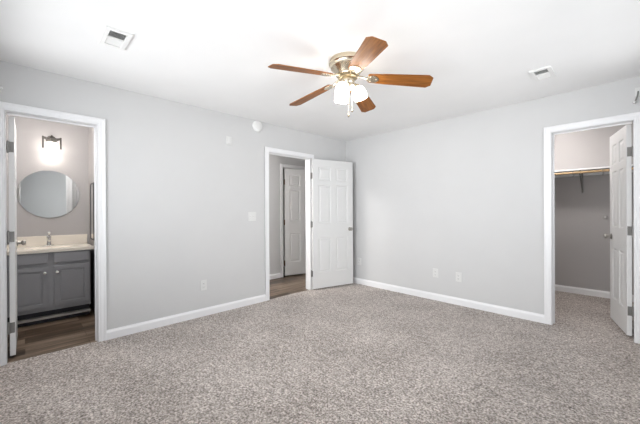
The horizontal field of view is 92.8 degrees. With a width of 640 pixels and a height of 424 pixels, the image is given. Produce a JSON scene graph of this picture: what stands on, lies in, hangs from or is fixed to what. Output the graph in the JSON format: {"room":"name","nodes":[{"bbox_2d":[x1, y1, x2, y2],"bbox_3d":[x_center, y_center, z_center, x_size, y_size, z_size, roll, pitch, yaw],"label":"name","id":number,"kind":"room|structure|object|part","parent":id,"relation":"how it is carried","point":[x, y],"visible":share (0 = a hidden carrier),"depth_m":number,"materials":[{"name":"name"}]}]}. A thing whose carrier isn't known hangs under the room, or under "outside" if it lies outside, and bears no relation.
{"room":"empty bedroom","nodes":[
{"label":"empty bedroom","id":0,"kind":"room"},
{"bbox_2d":[6,114,88,243],"bbox_3d":[-3.484,0.011,3.781,1.190,2.440,0.110,0,0,-44],"label":"wall","id":1,"kind":"structure","parent":0,"point":[71,161],"depth_m":3.82,"materials":[{"name":"beige paint"}]},
{"bbox_2d":[7,234,86,247],"bbox_3d":[-3.377,0.355,3.791,0.765,0.122,0.020,0,0,-44],"label":"backsplash","id":2,"kind":"structure","parent":1,"relation":"attached to","point":[31,241],"depth_m":3.83,"materials":[{"name":"beige stone"}]},
{"bbox_2d":[17,171,79,217],"bbox_3d":[-3.374,-0.222,3.803,0.586,0.586,0.011,0,0,-44],"label":"round mirror","id":3,"kind":"object","parent":1,"relation":"attached to","point":[47,194],"visible":0.98,"depth_m":3.79,"materials":[{"name":"mirror"}]},
{"bbox_2d":[42,135,61,152],"bbox_3d":[-3.320,-0.844,3.767,0.182,0.217,0.141,0,0,-44],"label":"vanity light","id":4,"kind":"object","parent":1,"relation":"attached to","point":[51,145],"visible":1,"depth_m":3.73,"materials":[{"name":"white glass"}]},
{"bbox_3d":[-3.313,-0.796,3.760,0.116,0.121,0.116,0,0,-44],"label":"lamp shade","id":5,"kind":"part","parent":4,"relation":"part of","materials":[{"name":"white glass"}]},
{"bbox_2d":[88,127,94,310],"bbox_3d":[-2.554,0.006,3.592,0.110,2.440,1.450,0,0,-44],"label":"wall","id":6,"kind":"structure","parent":0,"point":[90,130],"depth_m":3.89,"materials":[{"name":"beige paint"}]},
{"bbox_2d":[90,182,93,239],"bbox_3d":[-2.858,-0.007,3.821,0.012,0.710,0.270,0,0,-44],"label":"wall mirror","id":7,"kind":"object","parent":6,"relation":"attached to","point":[91,184],"visible":0.78,"depth_m":3.80,"materials":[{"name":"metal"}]},
{"bbox_3d":[-2.857,-0.007,3.821,0.006,0.678,0.238,0,0,-44],"label":"glass","id":8,"kind":"part","parent":7,"relation":"part of","materials":[{"name":"mirror"}]},
{"bbox_2d":[0,61,345,329],"bbox_3d":[-0.734,-0.004,4.260,5.820,2.440,0.110,0,0,-44],"label":"wall","id":9,"kind":"structure","parent":0,"point":[180,198],"depth_m":3.34,"materials":[{"name":"grey paint"}]},
{"bbox_2d":[6,116,25,355],"bbox_3d":[-2.791,0.202,2.770,0.167,2.014,0.602,0,0,-44],"label":"door","id":10,"kind":"structure","parent":9,"relation":"in","point":[12,241],"depth_m":2.57,"materials":[{"name":"white paint"}]},
{"bbox_3d":[-2.917,0.299,2.975,0.066,0.062,0.062,0,0,-44],"label":"knob","id":11,"kind":"part","parent":10,"relation":"part of","materials":[{"name":"silver metal"}]},
{"bbox_2d":[0,101,106,365],"bbox_3d":[-2.354,0.175,2.702,0.734,2.116,0.144,0,0,-44],"label":"door frame","id":12,"kind":"structure","parent":9,"relation":"attached to","point":[98,124],"depth_m":2.77,"materials":[{"name":"white paint"}]},
{"bbox_2d":[107,294,265,339],"bbox_3d":[-0.787,1.171,4.120,3.482,0.092,0.014,0,0,-44],"label":"baseboard","id":13,"kind":"structure","parent":9,"relation":"attached to","point":[160,322],"depth_m":3.37,"materials":[{"name":"white paint"}]},
{"bbox_2d":[200,280,206,290],"bbox_3d":[-1.364,0.859,3.570,0.074,0.120,0.008,0,0,-44],"label":"electrical outlet","id":14,"kind":"object","parent":9,"relation":"attached to","point":[203,283],"visible":1,"depth_m":3.56,"materials":[{"name":"white plastic"}]},
{"bbox_2d":[226,136,231,144],"bbox_3d":[-1.130,-0.889,3.794,0.072,0.104,0.017,0,0,-44],"label":"blank wall plate","id":15,"kind":"object","parent":9,"relation":"attached to","point":[228,139],"visible":1,"depth_m":3.78,"materials":[{"name":"white plastic"}]},
{"bbox_2d":[248,212,255,220],"bbox_3d":[-0.892,0.059,4.019,0.118,0.118,0.018,0,0,-44],"label":"light switch","id":16,"kind":"object","parent":9,"relation":"attached to","point":[251,215],"visible":1,"depth_m":4.02,"materials":[{"name":"white plastic"}]},
{"bbox_2d":[252,121,261,131],"bbox_3d":[-0.830,-1.149,4.066,0.144,0.144,0.042,0,0,-44],"label":"smoke detector","id":17,"kind":"object","parent":9,"relation":"attached to","point":[257,126],"visible":1,"depth_m":4.04,"materials":[{"name":"white plastic"}]},
{"bbox_2d":[264,147,313,300],"bbox_3d":[-0.466,0.163,4.517,0.906,2.116,0.144,0,0,-44],"label":"door frame","id":18,"kind":"structure","parent":9,"relation":"attached to","point":[308,158],"depth_m":4.69,"materials":[{"name":"white paint"}]},
{"bbox_3d":[-0.510,0.160,4.562,0.906,2.110,0.017,0,0,-44],"label":"casing","id":19,"kind":"part","parent":18,"relation":"part of","materials":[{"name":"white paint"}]},
{"bbox_2d":[311,159,352,288],"bbox_3d":[0.204,0.184,4.899,0.772,2.014,0.167,0,0,-30],"label":"door","id":20,"kind":"structure","parent":9,"relation":"in","point":[332,181],"depth_m":4.87,"materials":[{"name":"white paint"}]},
{"bbox_2d":[283,169,283,266],"bbox_3d":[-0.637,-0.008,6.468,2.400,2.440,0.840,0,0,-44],"label":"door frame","id":21,"kind":"structure","parent":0,"point":[283,169],"depth_m":6.75,"materials":[{"name":"grey paint"}]},
{"bbox_2d":[269,154,304,274],"bbox_3d":[-1.072,-0.004,5.391,4.520,2.440,0.110,0,0,-44],"label":"wall","id":22,"kind":"structure","parent":0,"point":[275,161],"depth_m":5.56,"materials":[{"name":"grey paint"}]},
{"bbox_2d":[269,273,280,279],"bbox_3d":[-1.023,1.170,5.348,4.520,0.092,0.014,0,0,-44],"label":"baseboard","id":23,"kind":"structure","parent":22,"relation":"attached to","point":[276,275],"depth_m":5.54,"materials":[{"name":"white paint"}]},
{"bbox_2d":[280,164,304,277],"bbox_3d":[-0.451,0.160,5.987,0.906,2.116,0.144,0,0,-44],"label":"door frame","id":24,"kind":"structure","parent":22,"relation":"attached to","point":[282,166],"depth_m":5.65,"materials":[{"name":"white paint"}]},
{"bbox_2d":[284,168,305,275],"bbox_3d":[-0.349,0.185,5.895,0.760,2.014,0.167,0,0,-29],"label":"door","id":25,"kind":"structure","parent":22,"relation":"in","point":[294,179],"depth_m":5.80,"materials":[{"name":"white paint"}]},
{"bbox_2d":[0,267,639,423],"bbox_3d":[0.178,1.263,3.731,6.390,0.100,5.910,0,0,-44],"label":"floor","id":26,"kind":"structure","parent":0,"point":[354,353],"depth_m":2.39,"materials":[{"name":"beige carpet"}]},
{"bbox_2d":[7,249,90,327],"bbox_3d":[-3.172,0.842,3.575,0.706,0.788,0.607,0,0,-44],"label":"vanity cabinet","id":27,"kind":"object","parent":26,"relation":"on","point":[51,286],"visible":0.8,"depth_m":3.40,"materials":[{"name":"grey paint"}]},
{"bbox_3d":[-3.124,0.512,3.260,0.314,0.112,0.018,0,0,-44],"label":"drawer","id":28,"kind":"part","parent":27,"relation":"part of","materials":[{"name":"grey paint"}]},
{"bbox_3d":[-3.122,0.827,3.260,0.314,0.446,0.018,0,0,-44],"label":"cabinet door","id":29,"kind":"part","parent":27,"relation":"part of","materials":[{"name":"grey paint"}]},
{"bbox_2d":[7,243,93,254],"bbox_3d":[-3.181,0.476,3.588,0.765,0.120,0.583,0,0,-44],"label":"countertop","id":30,"kind":"structure","parent":27,"relation":"on","point":[83,246],"depth_m":3.53,"materials":[{"name":"beige stone"}]},
{"bbox_2d":[43,232,53,245],"bbox_3d":[-3.291,0.327,3.699,0.100,0.178,0.156,0,0,-44],"label":"faucet","id":31,"kind":"object","parent":30,"relation":"on","point":[48,237],"visible":1,"depth_m":3.71,"materials":[{"name":"silver metal"}]},
{"bbox_3d":[-2.861,0.510,3.512,0.314,0.112,0.018,0,0,-44],"label":"drawer","id":32,"kind":"part","parent":27,"relation":"part of","materials":[{"name":"grey paint"}]},
{"bbox_3d":[-2.860,0.825,3.512,0.314,0.446,0.018,0,0,-44],"label":"cabinet door","id":33,"kind":"part","parent":27,"relation":"part of","materials":[{"name":"grey paint"}]},
{"bbox_2d":[0,0,639,141],"bbox_3d":[0.165,-1.267,3.727,6.390,0.080,5.910,0,0,-44],"label":"ceiling","id":34,"kind":"structure","parent":0,"point":[215,55],"depth_m":2.29,"materials":[{"name":"white paint"}]},
{"bbox_2d":[99,25,132,50],"bbox_3d":[-1.428,-1.210,2.127,0.155,0.013,0.268,0,0,-44],"label":"ceiling vent","id":35,"kind":"object","parent":34,"relation":"in","point":[113,37],"visible":1,"depth_m":2.11,"materials":[{"name":"white plastic"}]},
{"bbox_2d":[268,36,432,116],"bbox_3d":[0.190,-0.994,2.495,1.282,0.463,1.244,0,0,-44],"label":"ceiling fan","id":36,"kind":"object","parent":34,"relation":"hanging from","point":[347,67],"visible":1,"depth_m":2.39,"materials":[{"name":"brown wood"}]},
{"bbox_3d":[-0.135,-1.056,2.269,0.499,0.006,0.150,-6,16,-29],"label":"blade","id":37,"kind":"part","parent":36,"relation":"part of","materials":[{"name":"brown wood"}]},
{"bbox_3d":[-0.079,-1.048,2.751,0.499,0.006,0.150,-9,7,42],"label":"blade","id":38,"kind":"part","parent":36,"relation":"part of","materials":[{"name":"brown wood"}]},
{"bbox_3d":[0.177,-0.961,2.558,0.112,0.117,0.118,0,0,-44],"label":"lamp shade","id":39,"kind":"part","parent":36,"relation":"part of","materials":[{"name":"white glass"}]},
{"bbox_3d":[0.174,-0.961,2.389,0.118,0.117,0.112,0,0,-44],"label":"lamp shade","id":40,"kind":"part","parent":36,"relation":"part of","materials":[{"name":"white glass"}]},
{"bbox_3d":[0.323,-0.962,2.470,0.116,0.117,0.116,0,0,-44],"label":"lamp shade","id":41,"kind":"part","parent":36,"relation":"part of","materials":[{"name":"white glass"}]},
{"bbox_3d":[0.396,-1.050,2.846,0.150,0.006,0.499,-14,-12,23],"label":"blade","id":42,"kind":"part","parent":36,"relation":"part of","materials":[{"name":"brown wood"}]},
{"bbox_3d":[0.306,-1.057,2.067,0.150,0.006,0.499,13,2,-12],"label":"blade","id":43,"kind":"part","parent":36,"relation":"part of","materials":[{"name":"brown wood"}]},
{"bbox_3d":[0.634,-1.051,2.424,0.499,0.006,0.150,6,-12,7],"label":"blade","id":44,"kind":"part","parent":36,"relation":"part of","materials":[{"name":"brown wood"}]},
{"bbox_2d":[529,65,555,81],"bbox_3d":[1.981,-1.228,2.709,0.268,0.013,0.155,0,0,-44],"label":"ceiling vent","id":45,"kind":"object","parent":34,"relation":"in","point":[546,72],"visible":1,"depth_m":2.70,"materials":[{"name":"white plastic"}]},
{"bbox_2d":[346,76,639,314],"bbox_3d":[1.852,-0.016,3.957,0.110,2.440,3.910,0,0,-44],"label":"wall","id":46,"kind":"structure","parent":0,"point":[464,194],"depth_m":3.87,"materials":[{"name":"grey paint"}]},
{"bbox_2d":[433,268,437,277],"bbox_3d":[1.578,0.834,4.164,0.008,0.120,0.074,0,0,-44],"label":"electrical outlet","id":47,"kind":"object","parent":46,"relation":"attached to","point":[435,271],"visible":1,"depth_m":4.16,"materials":[{"name":"white plastic"}]},
{"bbox_2d":[353,277,543,322],"bbox_3d":[1.780,1.158,3.951,0.014,0.092,3.786,0,0,-44],"label":"baseboard","id":48,"kind":"structure","parent":46,"relation":"attached to","point":[521,314],"depth_m":3.92,"materials":[{"name":"white paint"}]},
{"bbox_2d":[456,272,461,281],"bbox_3d":[1.793,0.843,3.939,0.008,0.120,0.074,0,0,-44],"label":"electrical outlet","id":49,"kind":"object","parent":46,"relation":"attached to","point":[458,275],"visible":1,"depth_m":3.94,"materials":[{"name":"white plastic"}]},
{"bbox_2d":[544,112,639,343],"bbox_3d":[2.717,0.149,3.058,0.144,2.116,0.740,0,0,-44],"label":"door frame","id":50,"kind":"structure","parent":46,"relation":"attached to","point":[549,132],"depth_m":3.23,"materials":[{"name":"white paint"}]},
{"bbox_2d":[603,124,633,335],"bbox_3d":[3.102,0.172,3.146,0.167,2.014,0.598,0,0,32],"label":"door","id":51,"kind":"structure","parent":46,"relation":"in","point":[621,149],"depth_m":3.05,"materials":[{"name":"white paint"}]},
{"bbox_3d":[3.184,0.268,3.371,0.066,0.062,0.062,0,0,32],"label":"knob","id":52,"kind":"part","parent":51,"relation":"part of","materials":[{"name":"silver metal"}]},
{"bbox_2d":[632,87,639,103],"bbox_3d":[2.877,-1.059,2.772,0.066,0.150,0.031,0,0,-15],"label":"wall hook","id":53,"kind":"object","parent":46,"relation":"attached to","point":[637,90],"visible":1,"depth_m":2.77,"materials":[{"name":"silver metal"}]},
{"bbox_3d":[2.898,-1.097,2.778,0.006,0.075,0.034,0,0,-44],"label":"plate","id":54,"kind":"part","parent":53,"relation":"part of","materials":[{"name":"white plastic"}]},
{"bbox_2d":[554,123,633,294],"bbox_3d":[3.752,-0.026,4.535,0.110,2.440,2.110,0,0,-44],"label":"wall","id":55,"kind":"structure","parent":0,"point":[582,253],"depth_m":4.39,"materials":[{"name":"grey paint"}]},
{"bbox_2d":[579,170,582,192],"bbox_3d":[3.685,-0.423,4.298,0.312,0.304,0.020,0,0,-44],"label":"shelf bracket","id":56,"kind":"object","parent":55,"relation":"attached to","point":[581,174],"visible":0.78,"depth_m":4.38,"materials":[{"name":"silver metal"}]},
{"bbox_2d":[554,164,632,177],"bbox_3d":[3.593,-0.560,4.391,0.314,0.075,1.900,0,0,-44],"label":"closet shelf","id":57,"kind":"object","parent":55,"relation":"attached to","point":[606,167],"visible":0.23,"depth_m":4.27,"materials":[{"name":"white paint"}]},
{"bbox_2d":[555,284,633,301],"bbox_3d":[3.710,1.148,4.497,0.014,0.092,1.900,0,0,-44],"label":"baseboard","id":58,"kind":"structure","parent":55,"relation":"attached to","point":[598,293],"depth_m":4.39,"materials":[{"name":"white paint"}]},
{"bbox_3d":[3.538,-0.527,4.257,0.045,0.085,0.009,0,0,-44],"label":"hook","id":59,"kind":"object","parent":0,"visible":0},
{"bbox_2d":[554,167,632,174],"bbox_3d":[3.497,-0.547,4.298,0.060,0.060,1.900,0,0,-44],"label":"closet rod","id":60,"kind":"object","parent":59,"relation":"attached to","point":[602,170],"visible":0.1,"depth_m":4.17,"materials":[{"name":"brown wood"}]}
]}

